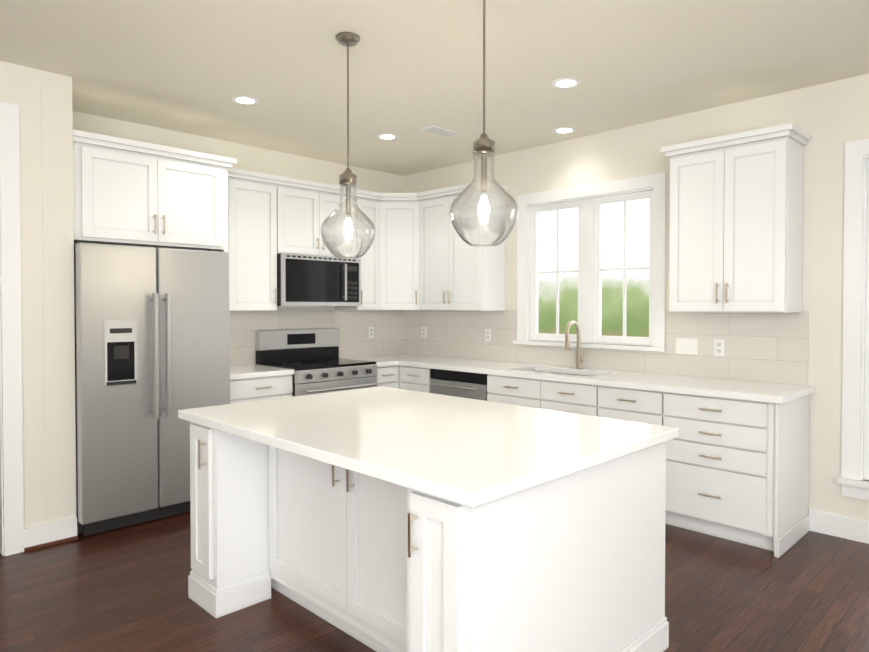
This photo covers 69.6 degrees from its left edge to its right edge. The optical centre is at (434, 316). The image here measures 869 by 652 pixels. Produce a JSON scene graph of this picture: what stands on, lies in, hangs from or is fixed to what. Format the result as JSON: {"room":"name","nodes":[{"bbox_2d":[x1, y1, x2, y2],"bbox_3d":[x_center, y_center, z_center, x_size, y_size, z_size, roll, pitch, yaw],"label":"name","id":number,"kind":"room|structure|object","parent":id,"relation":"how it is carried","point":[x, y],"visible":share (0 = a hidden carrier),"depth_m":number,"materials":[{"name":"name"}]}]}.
{"room":"kitchen","nodes":[
{"label":"kitchen","id":0,"kind":"room"},
{"bbox_2d":[0,61,45,527],"bbox_3d":[-3.787,-0.022,2.268,4.100,2.800,0.085,-1,1,-45],"label":"wall","id":1,"kind":"structure","parent":0,"point":[20,85],"depth_m":3.64,"materials":[{"name":"white paint"}]},
{"bbox_2d":[0,102,23,555],"bbox_3d":[-2.842,0.080,3.196,1.225,2.565,0.107,-1,1,-45],"label":"door frame","id":2,"kind":"structure","parent":1,"relation":"attached to","point":[11,483],"depth_m":3.55,"materials":[{"name":"white"}]},
{"bbox_2d":[24,517,77,551],"bbox_3d":[-2.276,1.289,3.713,0.278,0.130,0.030,-1,1,-45],"label":"baseboard","id":3,"kind":"structure","parent":1,"relation":"attached to","point":[64,531],"depth_m":3.71,"materials":[{"name":"white wood"}]},
{"bbox_2d":[41,70,75,522],"bbox_3d":[-3.664,-0.070,5.166,0.163,2.800,4.020,-1,1,-45],"label":"wall","id":4,"kind":"structure","parent":0,"point":[58,287],"depth_m":3.74,"materials":[{"name":"white paint"}]},
{"bbox_2d":[72,111,402,308],"bbox_3d":[-1.514,-0.077,5.572,3.457,2.800,0.120,-1,1,-45],"label":"wall","id":5,"kind":"structure","parent":0,"point":[260,160],"depth_m":5.42,"materials":[{"name":"white paint"}]},
{"bbox_2d":[73,130,236,251],"bbox_3d":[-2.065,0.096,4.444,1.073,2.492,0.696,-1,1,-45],"label":"upper cabinet","id":6,"kind":"object","parent":5,"relation":"attached to","point":[127,192],"visible":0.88,"depth_m":4.16,"materials":[{"name":"white wood"}]},
{"bbox_2d":[228,172,287,310],"bbox_3d":[-1.609,-0.589,5.134,0.637,1.078,0.346,-1,1,-45],"label":"upper cabinet","id":7,"kind":"object","parent":5,"relation":"attached to","point":[257,205],"depth_m":5.06,"materials":[{"name":"white wood"}]},
{"bbox_2d":[288,180,327,255],"bbox_3d":[-1.259,-0.834,5.478,0.473,0.600,0.346,-1,1,-45],"label":"upper cabinet","id":8,"kind":"object","parent":5,"relation":"attached to","point":[307,203],"depth_m":5.40,"materials":[{"name":"white wood"}]},
{"bbox_2d":[277,253,360,305],"bbox_3d":[-1.091,-0.315,5.575,0.816,0.435,0.458,-1,1,-45],"label":"microwave","id":9,"kind":"object","parent":8,"relation":"attached to","point":[308,280],"visible":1,"depth_m":5.40,"materials":[{"name":"grey metal"}]},
{"bbox_2d":[229,309,402,365],"bbox_3d":[-1.146,0.176,5.849,2.290,0.495,0.008,-1,1,-45],"label":"backsplash","id":10,"kind":"structure","parent":5,"relation":"attached to","point":[354,339],"depth_m":6.02,"materials":[{"name":"tile"}]},
{"bbox_2d":[368,326,373,337],"bbox_3d":[-0.641,0.155,6.340,0.070,0.116,0.008,-1,1,-45],"label":"electrical outlet","id":11,"kind":"object","parent":10,"relation":"attached to","point":[370,332],"visible":1,"depth_m":6.34,"materials":[{"name":"white plastic"}]},
{"bbox_2d":[328,188,351,257],"bbox_3d":[-1.007,-0.838,5.730,0.474,0.600,0.346,-1,1,-45],"label":"upper cabinet","id":12,"kind":"object","parent":5,"relation":"attached to","point":[333,193],"depth_m":5.62,"materials":[{"name":"white wood"}]},
{"bbox_2d":[335,192,379,309],"bbox_3d":[-0.732,-0.603,5.978,0.383,1.078,0.387,-1,1,-45],"label":"upper cabinet","id":13,"kind":"object","parent":5,"relation":"attached to","point":[366,201],"depth_m":5.88,"materials":[{"name":"white wood"}]},
{"bbox_2d":[376,192,419,309],"bbox_3d":[-0.332,-0.606,6.177,0.667,1.078,0.669,-1,1,-45],"label":"upper cabinet","id":14,"kind":"object","parent":5,"relation":"attached to","point":[397,214],"depth_m":5.98,"materials":[{"name":"white wood"}]},
{"bbox_2d":[0,511,868,651],"bbox_3d":[-0.872,1.431,2.129,8.000,0.100,12.500,-1,1,-45],"label":"floor","id":15,"kind":"structure","parent":0,"point":[123,589],"depth_m":2.99,"materials":[{"name":"brown wood"}]},
{"bbox_2d":[74,241,229,535],"bbox_3d":[-2.025,0.438,4.331,0.960,1.812,0.848,-1,1,-45],"label":"fridge","id":16,"kind":"object","parent":15,"relation":"on","point":[152,341],"visible":0.81,"depth_m":3.99,"materials":[{"name":"grey metal"}]},
{"bbox_2d":[230,374,292,403],"bbox_3d":[-1.541,0.895,5.029,0.548,0.876,0.606,-1,1,-45],"label":"base cabinet","id":17,"kind":"object","parent":15,"relation":"on","point":[242,390],"depth_m":4.79,"materials":[{"name":"white wood"}]},
{"bbox_2d":[230,364,293,381],"bbox_3d":[-1.533,0.437,5.012,0.550,0.040,0.632,-1,1,-45],"label":"countertop","id":18,"kind":"structure","parent":17,"relation":"on","point":[252,371],"depth_m":4.89,"materials":[{"name":"white stone"}]},
{"bbox_2d":[255,328,377,396],"bbox_3d":[-1.007,0.720,5.475,0.838,1.210,0.712,-1,1,-45],"label":"range","id":19,"kind":"object","parent":15,"relation":"on","point":[314,361],"visible":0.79,"depth_m":5.45,"materials":[{"name":"grey metal"}]},
{"bbox_2d":[377,366,393,387],"bbox_3d":[-0.651,0.880,5.915,0.280,0.876,0.606,-1,1,-45],"label":"base cabinet","id":20,"kind":"object","parent":15,"relation":"on","point":[385,377],"depth_m":5.69,"materials":[{"name":"white wood"}]},
{"bbox_2d":[178,414,668,651],"bbox_3d":[-0.128,0.932,2.801,1.268,0.876,1.850,-1,1,-45],"label":"kitchen island","id":21,"kind":"object","parent":15,"relation":"on","point":[383,519],"depth_m":2.39,"materials":[{"name":"white wood"}]},
{"bbox_2d":[178,386,678,509],"bbox_3d":[-0.115,0.474,2.806,1.286,0.040,1.906,-1,1,-45],"label":"island countertop","id":22,"kind":"structure","parent":21,"relation":"on","point":[478,452],"depth_m":2.43,"materials":[{"name":"white stone"}]},
{"bbox_2d":[394,362,461,392],"bbox_3d":[-0.003,0.881,5.856,0.670,0.876,0.429,-1,1,-45],"label":"base cabinet","id":23,"kind":"object","parent":15,"relation":"on","point":[414,378],"depth_m":5.66,"materials":[{"name":"white wood"}]},
{"bbox_2d":[344,354,437,365],"bbox_3d":[-0.426,0.418,6.115,0.893,0.040,0.632,-1,1,-45],"label":"countertop","id":24,"kind":"structure","parent":23,"relation":"on","point":[382,360],"depth_m":6.02,"materials":[{"name":"white stone"}]},
{"bbox_2d":[402,358,545,373],"bbox_3d":[0.308,0.428,5.563,0.632,0.040,1.186,-1,1,-45],"label":"countertop","id":25,"kind":"structure","parent":23,"relation":"on","point":[466,365],"depth_m":5.39,"materials":[{"name":"white stone"}]},
{"bbox_2d":[430,369,487,400],"bbox_3d":[0.379,0.889,5.469,0.641,0.872,0.645,-1,1,-45],"label":"dishwasher","id":26,"kind":"object","parent":15,"relation":"on","point":[469,385],"visible":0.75,"depth_m":5.25,"materials":[{"name":"grey metal"}]},
{"bbox_2d":[487,390,569,406],"bbox_3d":[0.842,1.004,5.055,0.606,0.656,0.584,-1,1,-45],"label":"base cabinet","id":27,"kind":"object","parent":15,"relation":"on","point":[531,398],"depth_m":4.75,"materials":[{"name":"white wood"}]},
{"bbox_2d":[565,320,585,368],"bbox_3d":[1.115,0.222,4.972,0.215,0.389,0.086,-1,1,-45],"label":"faucet","id":28,"kind":"object","parent":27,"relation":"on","point":[578,359],"visible":1,"depth_m":5.01,"materials":[{"name":"silver metal"}]},
{"bbox_2d":[530,398,605,417],"bbox_3d":[1.175,1.010,4.720,0.606,0.656,0.596,-1,1,-45],"label":"base cabinet","id":29,"kind":"object","parent":15,"relation":"on","point":[571,405],"depth_m":4.49,"materials":[{"name":"white wood"}]},
{"bbox_2d":[586,386,649,423],"bbox_3d":[1.486,0.905,4.406,0.606,0.876,0.534,-1,1,-45],"label":"base cabinet","id":30,"kind":"object","parent":15,"relation":"on","point":[615,402],"depth_m":4.22,"materials":[{"name":"white wood"}]},
{"bbox_2d":[650,390,809,557],"bbox_3d":[1.890,0.912,4.001,0.606,0.876,0.739,-1,1,-45],"label":"base cabinet","id":31,"kind":"object","parent":15,"relation":"on","point":[737,460],"depth_m":3.74,"materials":[{"name":"white wood"}]},
{"bbox_2d":[582,371,813,405],"bbox_3d":[1.712,0.451,4.153,0.632,0.040,1.275,-1,1,-45],"label":"countertop","id":32,"kind":"structure","parent":31,"relation":"on","point":[669,384],"depth_m":3.97,"materials":[{"name":"white stone"}]},
{"bbox_2d":[534,371,592,376],"bbox_3d":[0.987,0.561,4.869,0.370,0.200,0.750,-1,1,-45],"label":"sink","id":33,"kind":"object","parent":32,"relation":"in","point":[563,373],"visible":0.04,"depth_m":5.07,"materials":[{"name":"silver metal"}]},
{"bbox_2d":[0,0,868,175],"bbox_3d":[-0.872,-1.469,2.080,8.000,0.100,12.500,-1,1,-45],"label":"ceiling","id":34,"kind":"structure","parent":0,"point":[193,67],"depth_m":3.55,"materials":[{"name":"beige paint"}]},
{"bbox_2d":[231,96,258,104],"bbox_3d":[-1.270,-1.452,4.196,0.176,0.004,0.176,-1,1,-45],"label":"recessed light","id":35,"kind":"object","parent":34,"relation":"in","point":[246,100],"visible":1,"depth_m":4.19,"materials":[{"name":"white plastic"}]},
{"bbox_2d":[321,32,375,257],"bbox_3d":[-0.445,-0.873,3.221,0.282,1.130,0.282,-1,1,-45],"label":"pendant light","id":36,"kind":"object","parent":34,"relation":"hanging from","point":[348,178],"visible":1,"depth_m":3.20,"materials":[{"name":"clear glass"}]},
{"bbox_2d":[376,134,397,139],"bbox_3d":[-0.385,-1.467,5.092,0.176,0.004,0.176,-1,1,-45],"label":"recessed light","id":37,"kind":"object","parent":34,"relation":"in","point":[385,136],"visible":1,"depth_m":5.08,"materials":[{"name":"white plastic"}]},
{"bbox_2d":[420,125,460,136],"bbox_3d":[0.046,-1.461,4.929,0.320,0.010,0.140,-1,1,-45],"label":"ceiling vent","id":38,"kind":"object","parent":34,"relation":"in","point":[439,131],"visible":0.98,"depth_m":4.91,"materials":[{"name":"white metal"}]},
{"bbox_2d":[450,0,517,245],"bbox_3d":[0.204,-0.862,2.569,0.282,1.130,0.282,-1,1,-45],"label":"pendant light","id":39,"kind":"object","parent":34,"relation":"hanging from","point":[483,146],"visible":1,"depth_m":2.55,"materials":[{"name":"clear glass"}]},
{"bbox_2d":[553,127,575,133],"bbox_3d":[1.022,-1.464,4.912,0.176,0.004,0.176,-1,1,-45],"label":"recessed light","id":40,"kind":"object","parent":34,"relation":"in","point":[563,130],"visible":1,"depth_m":4.91,"materials":[{"name":"white plastic"}]},
{"bbox_2d":[552,78,580,88],"bbox_3d":[0.815,-1.447,3.873,0.176,0.004,0.176,-1,1,-45],"label":"recessed light","id":41,"kind":"object","parent":34,"relation":"in","point":[564,83],"visible":1,"depth_m":3.87,"materials":[{"name":"white plastic"}]},
{"bbox_2d":[403,74,868,520],"bbox_3d":[2.921,-0.042,3.482,0.120,2.800,9.100,-1,1,-45],"label":"wall","id":42,"kind":"structure","parent":0,"point":[831,118],"depth_m":3.95,"materials":[{"name":"white paint"}]},
{"bbox_2d":[420,188,451,309],"bbox_3d":[0.103,-0.602,5.938,0.387,1.078,0.488,-1,1,-45],"label":"upper cabinet","id":43,"kind":"object","parent":42,"relation":"attached to","point":[420,254],"depth_m":5.82,"materials":[{"name":"white wood"}]},
{"bbox_2d":[452,184,507,310],"bbox_3d":[0.366,-0.598,5.704,0.345,1.078,0.448,-1,1,-45],"label":"upper cabinet","id":44,"kind":"object","parent":42,"relation":"attached to","point":[478,272],"depth_m":5.55,"materials":[{"name":"white wood"}]},
{"bbox_2d":[513,172,666,351],"bbox_3d":[1.244,-0.412,5.108,0.155,1.315,1.390,-1,1,-45],"label":"window","id":45,"kind":"structure","parent":42,"relation":"in","point":[588,200],"depth_m":5.09,"materials":[{"name":"white wood"}]},
{"bbox_2d":[403,309,808,385],"bbox_3d":[1.017,0.185,5.305,0.008,0.495,3.814,-1,1,-45],"label":"backsplash","id":46,"kind":"structure","parent":42,"relation":"attached to","point":[769,347],"depth_m":4.57,"materials":[{"name":"tile"}]},
{"bbox_2d":[421,326,425,337],"bbox_3d":[-0.109,0.154,6.424,0.008,0.116,0.070,-1,1,-45],"label":"electrical outlet","id":47,"kind":"object","parent":46,"relation":"attached to","point":[423,331],"visible":1,"depth_m":6.42,"materials":[{"name":"white plastic"}]},
{"bbox_2d":[485,329,490,340],"bbox_3d":[0.498,0.169,5.815,0.008,0.116,0.070,-1,1,-45],"label":"electrical outlet","id":48,"kind":"object","parent":46,"relation":"attached to","point":[487,334],"visible":1,"depth_m":5.81,"materials":[{"name":"white plastic"}]},
{"bbox_2d":[676,338,697,354],"bbox_3d":[1.813,0.211,4.494,0.008,0.116,0.162,-1,1,-45],"label":"light switch","id":49,"kind":"object","parent":46,"relation":"attached to","point":[689,346],"visible":1,"depth_m":4.49,"materials":[{"name":"white plastic"}]},
{"bbox_2d":[714,339,723,355],"bbox_3d":[1.972,0.214,4.334,0.008,0.116,0.070,-1,1,-45],"label":"electrical outlet","id":50,"kind":"object","parent":46,"relation":"attached to","point":[718,347],"visible":1,"depth_m":4.33,"materials":[{"name":"white plastic"}]},
{"bbox_2d":[661,123,810,312],"bbox_3d":[1.949,-0.588,4.085,0.386,1.112,0.800,-1,1,-45],"label":"upper cabinet","id":51,"kind":"object","parent":42,"relation":"attached to","point":[736,222],"visible":1,"depth_m":3.93,"materials":[{"name":"white wood"}]},
{"bbox_2d":[809,509,868,543],"bbox_3d":[4.171,1.315,2.153,0.016,0.130,5.100,-1,1,-45],"label":"baseboard","id":52,"kind":"structure","parent":42,"relation":"attached to","point":[849,528],"depth_m":3.83,"materials":[{"name":"white wood"}]},
{"bbox_2d":[837,139,868,499],"bbox_3d":[2.967,0.025,3.384,0.155,2.150,1.305,-1,1,-45],"label":"window","id":53,"kind":"structure","parent":42,"relation":"in","point":[855,429],"depth_m":3.77,"materials":[{"name":"white"}]},
{"label":"outside","id":54,"kind":"structure","parent":0,"visible":0},
{"bbox_2d":[538,198,649,336],"bbox_3d":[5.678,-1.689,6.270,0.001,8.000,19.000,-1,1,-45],"label":"window glass","id":55,"kind":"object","parent":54,"point":[637,324],"depth_m":9.38,"materials":[{"name":"clear glass"}]}
]}

